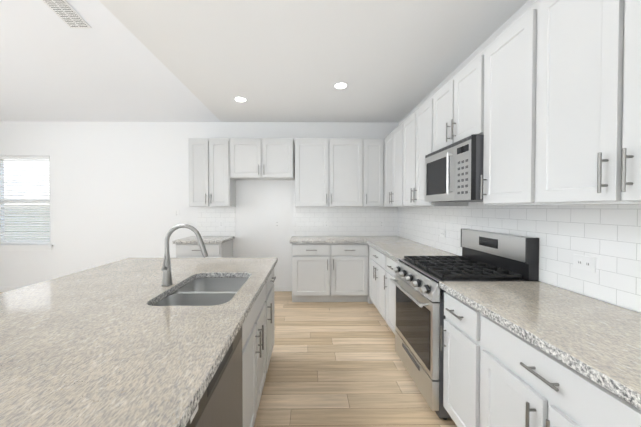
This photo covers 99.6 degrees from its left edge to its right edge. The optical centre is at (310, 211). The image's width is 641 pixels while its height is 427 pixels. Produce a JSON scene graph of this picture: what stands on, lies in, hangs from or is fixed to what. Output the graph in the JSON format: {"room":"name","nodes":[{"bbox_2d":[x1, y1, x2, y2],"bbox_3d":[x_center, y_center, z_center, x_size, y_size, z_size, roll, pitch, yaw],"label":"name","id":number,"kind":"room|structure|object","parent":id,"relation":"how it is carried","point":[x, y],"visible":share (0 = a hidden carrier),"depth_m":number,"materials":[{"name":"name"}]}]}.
{"room":"kitchen","nodes":[
{"label":"kitchen","id":0,"kind":"room"},
{"bbox_2d":[0,121,397,286],"bbox_3d":[-2.180,-0.847,4.516,7.470,4.350,0.120,0,1,-1],"label":"wall","id":1,"kind":"structure","parent":0,"point":[119,191],"depth_m":4.46,"materials":[{"name":"white paint"}]},
{"bbox_2d":[0,159,52,250],"bbox_3d":[-4.720,-0.131,4.469,0.970,1.560,0.125,0,1,-1],"label":"window","id":2,"kind":"structure","parent":1,"relation":"in","point":[4,247],"depth_m":4.48,"materials":[{"name":"white glass"}]},
{"bbox_2d":[0,156,50,243],"bbox_3d":[-4.720,-0.181,4.467,0.870,1.451,0.048,0,1,-1],"label":"window blind","id":3,"kind":"object","parent":2,"relation":"attached to","point":[5,192],"visible":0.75,"depth_m":4.46,"materials":[{"name":"white plastic"}]},
{"bbox_2d":[0,286,291,291],"bbox_3d":[-3.049,1.284,4.471,5.532,0.090,0.013,0,1,-1],"label":"baseboard","id":4,"kind":"structure","parent":1,"relation":"attached to","point":[276,288],"depth_m":4.49,"materials":[{"name":"white wood"}]},
{"bbox_2d":[188,138,235,206],"bbox_3d":[-1.548,-0.596,4.290,0.630,1.045,0.349,0,1,-1],"label":"upper cabinet","id":5,"kind":"object","parent":1,"relation":"attached to","point":[211,184],"depth_m":4.12,"materials":[{"name":"grey paint"}]},
{"bbox_2d":[232,138,295,179],"bbox_3d":[-0.747,-0.816,4.294,0.968,0.604,0.349,0,1,-1],"label":"upper cabinet","id":6,"kind":"object","parent":1,"relation":"attached to","point":[252,158],"depth_m":4.13,"materials":[{"name":"grey paint"}]},
{"bbox_2d":[197,207,397,235],"bbox_3d":[-0.205,0.165,4.485,3.320,0.483,0.008,0,1,-1],"label":"backsplash","id":7,"kind":"structure","parent":1,"relation":"attached to","point":[350,221],"depth_m":4.49,"materials":[{"name":"tile"}]},
{"bbox_2d":[295,138,363,206],"bbox_3d":[0.280,-0.596,4.308,1.047,1.045,0.349,0,1,-1],"label":"upper cabinet","id":8,"kind":"object","parent":1,"relation":"attached to","point":[329,172],"depth_m":4.14,"materials":[{"name":"grey paint"}]},
{"bbox_2d":[364,139,383,206],"bbox_3d":[0.965,-0.596,4.314,0.323,1.045,0.349,0,1,-1],"label":"upper cabinet","id":9,"kind":"object","parent":1,"relation":"attached to","point":[373,148],"depth_m":4.14,"materials":[{"name":"grey paint"}]},
{"bbox_2d":[0,291,456,426],"bbox_3d":[-2.142,1.433,0.628,7.470,0.100,7.920,0,1,-1],"label":"floor","id":10,"kind":"structure","parent":0,"point":[336,364],"depth_m":2.26,"materials":[{"name":"brown wood"}]},
{"bbox_2d":[173,236,234,257],"bbox_3d":[-1.608,0.873,4.157,0.707,0.920,0.655,0,1,-1],"label":"base cabinet","id":11,"kind":"object","parent":10,"relation":"on","point":[215,246],"visible":0.35,"depth_m":3.88,"materials":[{"name":"grey paint"}]},
{"bbox_2d":[173,236,234,243],"bbox_3d":[-1.608,0.433,4.160,0.707,0.040,0.636,0,1,-1],"label":"countertop","id":12,"kind":"structure","parent":11,"relation":"on","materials":[{"name":"stone"}]},
{"bbox_2d":[185,326,242,426],"bbox_3d":[-0.612,0.942,0.962,0.597,0.874,0.610,0,1,-1],"label":"dishwasher","id":13,"kind":"object","parent":10,"relation":"on","point":[220,403],"visible":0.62,"depth_m":1.00,"materials":[{"name":"grey metal"}]},
{"bbox_2d":[184,261,277,426],"bbox_3d":[-0.836,0.934,1.307,1.094,0.879,2.465,0,1,-1],"label":"kitchen island","id":14,"kind":"object","parent":10,"relation":"on","point":[258,328],"depth_m":1.61,"materials":[{"name":"grey paint"}]},
{"bbox_2d":[0,257,277,426],"bbox_3d":[-1.000,0.474,1.311,1.406,0.040,2.490,0,1,-1],"label":"island countertop","id":15,"kind":"structure","parent":14,"relation":"on","point":[86,348],"depth_m":0.94,"materials":[{"name":"beige stone"}]},
{"bbox_2d":[161,224,207,285],"bbox_3d":[-0.764,0.262,1.621,0.278,0.372,0.111,0,1,-1],"label":"faucet","id":16,"kind":"object","parent":15,"relation":"on","point":[167,274],"visible":1,"depth_m":1.63,"materials":[{"name":"silver metal"}]},
{"bbox_2d":[148,273,251,304],"bbox_3d":[-0.617,0.585,1.642,0.490,0.217,0.740,0,1,-1],"label":"sink","id":17,"kind":"object","parent":15,"relation":"in","point":[197,290],"depth_m":1.66,"materials":[{"name":"silver metal"}]},
{"bbox_2d":[292,244,369,303],"bbox_3d":[0.283,0.893,4.194,1.110,0.879,0.618,0,1,-1],"label":"base cabinet","id":18,"kind":"object","parent":10,"relation":"on","point":[342,268],"depth_m":3.89,"materials":[{"name":"grey paint"}]},
{"bbox_2d":[290,236,405,243],"bbox_3d":[0.573,0.433,4.182,1.749,0.040,0.635,0,1,-1],"label":"countertop","id":19,"kind":"structure","parent":18,"relation":"on","point":[294,239],"depth_m":4.00,"materials":[{"name":"beige stone"}]},
{"bbox_2d":[370,248,385,314],"bbox_3d":[1.146,0.905,3.369,0.637,0.879,0.750,0,1,-1],"label":"base cabinet","id":20,"kind":"object","parent":10,"relation":"on","point":[377,261],"depth_m":3.34,"materials":[{"name":"grey paint"}]},
{"bbox_2d":[382,256,398,334],"bbox_3d":[1.152,0.914,2.751,0.637,0.879,0.487,0,1,-1],"label":"base cabinet","id":21,"kind":"object","parent":10,"relation":"on","point":[388,293],"depth_m":2.85,"materials":[{"name":"grey paint"}]},
{"bbox_2d":[366,240,453,259],"bbox_3d":[1.132,0.447,3.185,0.649,0.040,1.369,0,1,-1],"label":"countertop","id":22,"kind":"structure","parent":21,"relation":"on","point":[396,249],"depth_m":3.08,"materials":[{"name":"beige stone"}]},
{"bbox_2d":[440,293,474,426],"bbox_3d":[1.163,0.931,1.556,0.637,0.879,0.370,0,1,-1],"label":"base cabinet","id":23,"kind":"object","parent":10,"relation":"on","point":[459,321],"depth_m":1.55,"materials":[{"name":"grey paint"}]},
{"bbox_2d":[390,229,538,419],"bbox_3d":[1.092,0.764,2.121,0.750,1.197,0.754,0,1,-1],"label":"range","id":24,"kind":"object","parent":10,"relation":"on","point":[419,293],"visible":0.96,"depth_m":1.93,"materials":[{"name":"grey metal"}]},
{"bbox_2d":[471,313,640,426],"bbox_3d":[1.169,0.939,0.986,0.637,0.879,0.771,0,1,-1],"label":"base cabinet","id":25,"kind":"object","parent":10,"relation":"on","point":[529,354],"depth_m":1.05,"materials":[{"name":"grey paint"}]},
{"bbox_2d":[439,281,640,412],"bbox_3d":[1.154,0.479,0.951,0.649,0.040,1.568,0,1,-1],"label":"countertop","id":26,"kind":"structure","parent":25,"relation":"on","point":[600,340],"depth_m":1.09,"materials":[{"name":"beige stone"}]},
{"bbox_2d":[0,0,527,122],"bbox_3d":[-2.140,-2.175,0.437,7.470,1.522,8.030,0,1,-1],"label":"ceiling","id":27,"kind":"structure","parent":0,"point":[393,61],"depth_m":2.72,"materials":[{"name":"white paint"}]},
{"bbox_2d":[42,0,91,27],"bbox_3d":[-2.210,-1.798,2.426,0.200,0.078,0.366,0,1,-1],"label":"ceiling vent","id":28,"kind":"object","parent":27,"relation":"in","point":[65,11],"visible":1,"depth_m":2.44,"materials":[{"name":"white metal"}]},
{"bbox_2d":[233,96,247,101],"bbox_3d":[-0.910,-1.454,3.518,0.184,0.007,0.184,0,1,-1],"label":"recessed light","id":29,"kind":"object","parent":27,"relation":"in","point":[240,99],"visible":1,"depth_m":3.51,"materials":[{"name":"white plastic"}]},
{"bbox_2d":[333,82,348,88],"bbox_3d":[0.348,-1.448,3.119,0.184,0.007,0.184,0,1,-1],"label":"recessed light","id":30,"kind":"object","parent":27,"relation":"in","point":[340,85],"visible":1,"depth_m":3.11,"materials":[{"name":"white plastic"}]},
{"bbox_2d":[398,0,640,312],"bbox_3d":[1.543,-0.792,0.643,0.100,4.350,7.940,0,1,-1],"label":"wall","id":31,"kind":"structure","parent":0,"point":[512,18],"depth_m":2.31,"materials":[{"name":"white paint"}]},
{"bbox_2d":[384,125,399,206],"bbox_3d":[1.287,-0.587,3.659,0.349,1.045,0.770,0,1,-1],"label":"upper cabinet","id":32,"kind":"object","parent":31,"relation":"attached to","point":[392,141],"depth_m":3.67,"materials":[{"name":"grey paint"}]},
{"bbox_2d":[400,96,467,206],"bbox_3d":[1.294,-0.576,2.889,0.349,1.045,0.770,0,1,-1],"label":"upper cabinet","id":33,"kind":"object","parent":31,"relation":"attached to","point":[416,130],"depth_m":2.86,"materials":[{"name":"grey paint"}]},
{"bbox_2d":[432,49,483,151],"bbox_3d":[1.302,-0.802,2.141,0.349,0.572,0.720,0,1,-1],"label":"upper cabinet","id":34,"kind":"object","parent":31,"relation":"attached to","point":[455,105],"depth_m":2.07,"materials":[{"name":"grey paint"}]},
{"bbox_2d":[425,134,483,201],"bbox_3d":[1.240,-0.296,2.147,0.452,0.432,0.716,0,1,-1],"label":"microwave","id":35,"kind":"object","parent":34,"relation":"attached to","point":[453,172],"visible":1,"depth_m":1.97,"materials":[{"name":"grey metal"}]},
{"bbox_2d":[480,5,531,205],"bbox_3d":[1.307,-0.557,1.579,0.349,1.045,0.410,0,1,-1],"label":"upper cabinet","id":36,"kind":"object","parent":31,"relation":"attached to","point":[504,62],"depth_m":1.58,"materials":[{"name":"grey paint"}]},
{"bbox_2d":[397,202,640,311],"bbox_3d":[1.472,0.178,2.342,0.008,0.518,4.310,0,1,-1],"label":"backsplash","id":37,"kind":"structure","parent":31,"relation":"attached to","point":[608,237],"depth_m":1.56,"materials":[{"name":"tile"}]},
{"bbox_2d":[440,230,444,236],"bbox_3d":[1.456,0.245,2.987,0.008,0.075,0.115,0,1,-1],"label":"electrical outlet","id":38,"kind":"object","parent":37,"relation":"attached to","point":[442,233],"visible":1,"depth_m":2.98,"materials":[{"name":"white plastic"}]},
{"bbox_2d":[573,254,595,271],"bbox_3d":[1.471,0.277,1.455,0.008,0.075,0.115,0,1,-1],"label":"electrical outlet","id":39,"kind":"object","parent":37,"relation":"attached to","point":[587,263],"visible":1,"depth_m":1.45,"materials":[{"name":"white plastic"}]},
{"bbox_2d":[528,0,640,205],"bbox_3d":[1.313,-0.549,0.994,0.349,1.045,0.760,0,1,-1],"label":"upper cabinet","id":40,"kind":"object","parent":31,"relation":"attached to","point":[543,97],"depth_m":1.13,"materials":[{"name":"grey paint"}]},
{"label":"outside","id":41,"kind":"structure","parent":0,"visible":0},
{"bbox_2d":[4,159,49,238],"bbox_3d":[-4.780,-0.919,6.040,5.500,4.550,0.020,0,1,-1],"label":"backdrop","id":42,"kind":"structure","parent":41,"point":[27,196],"depth_m":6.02,"materials":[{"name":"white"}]}
]}

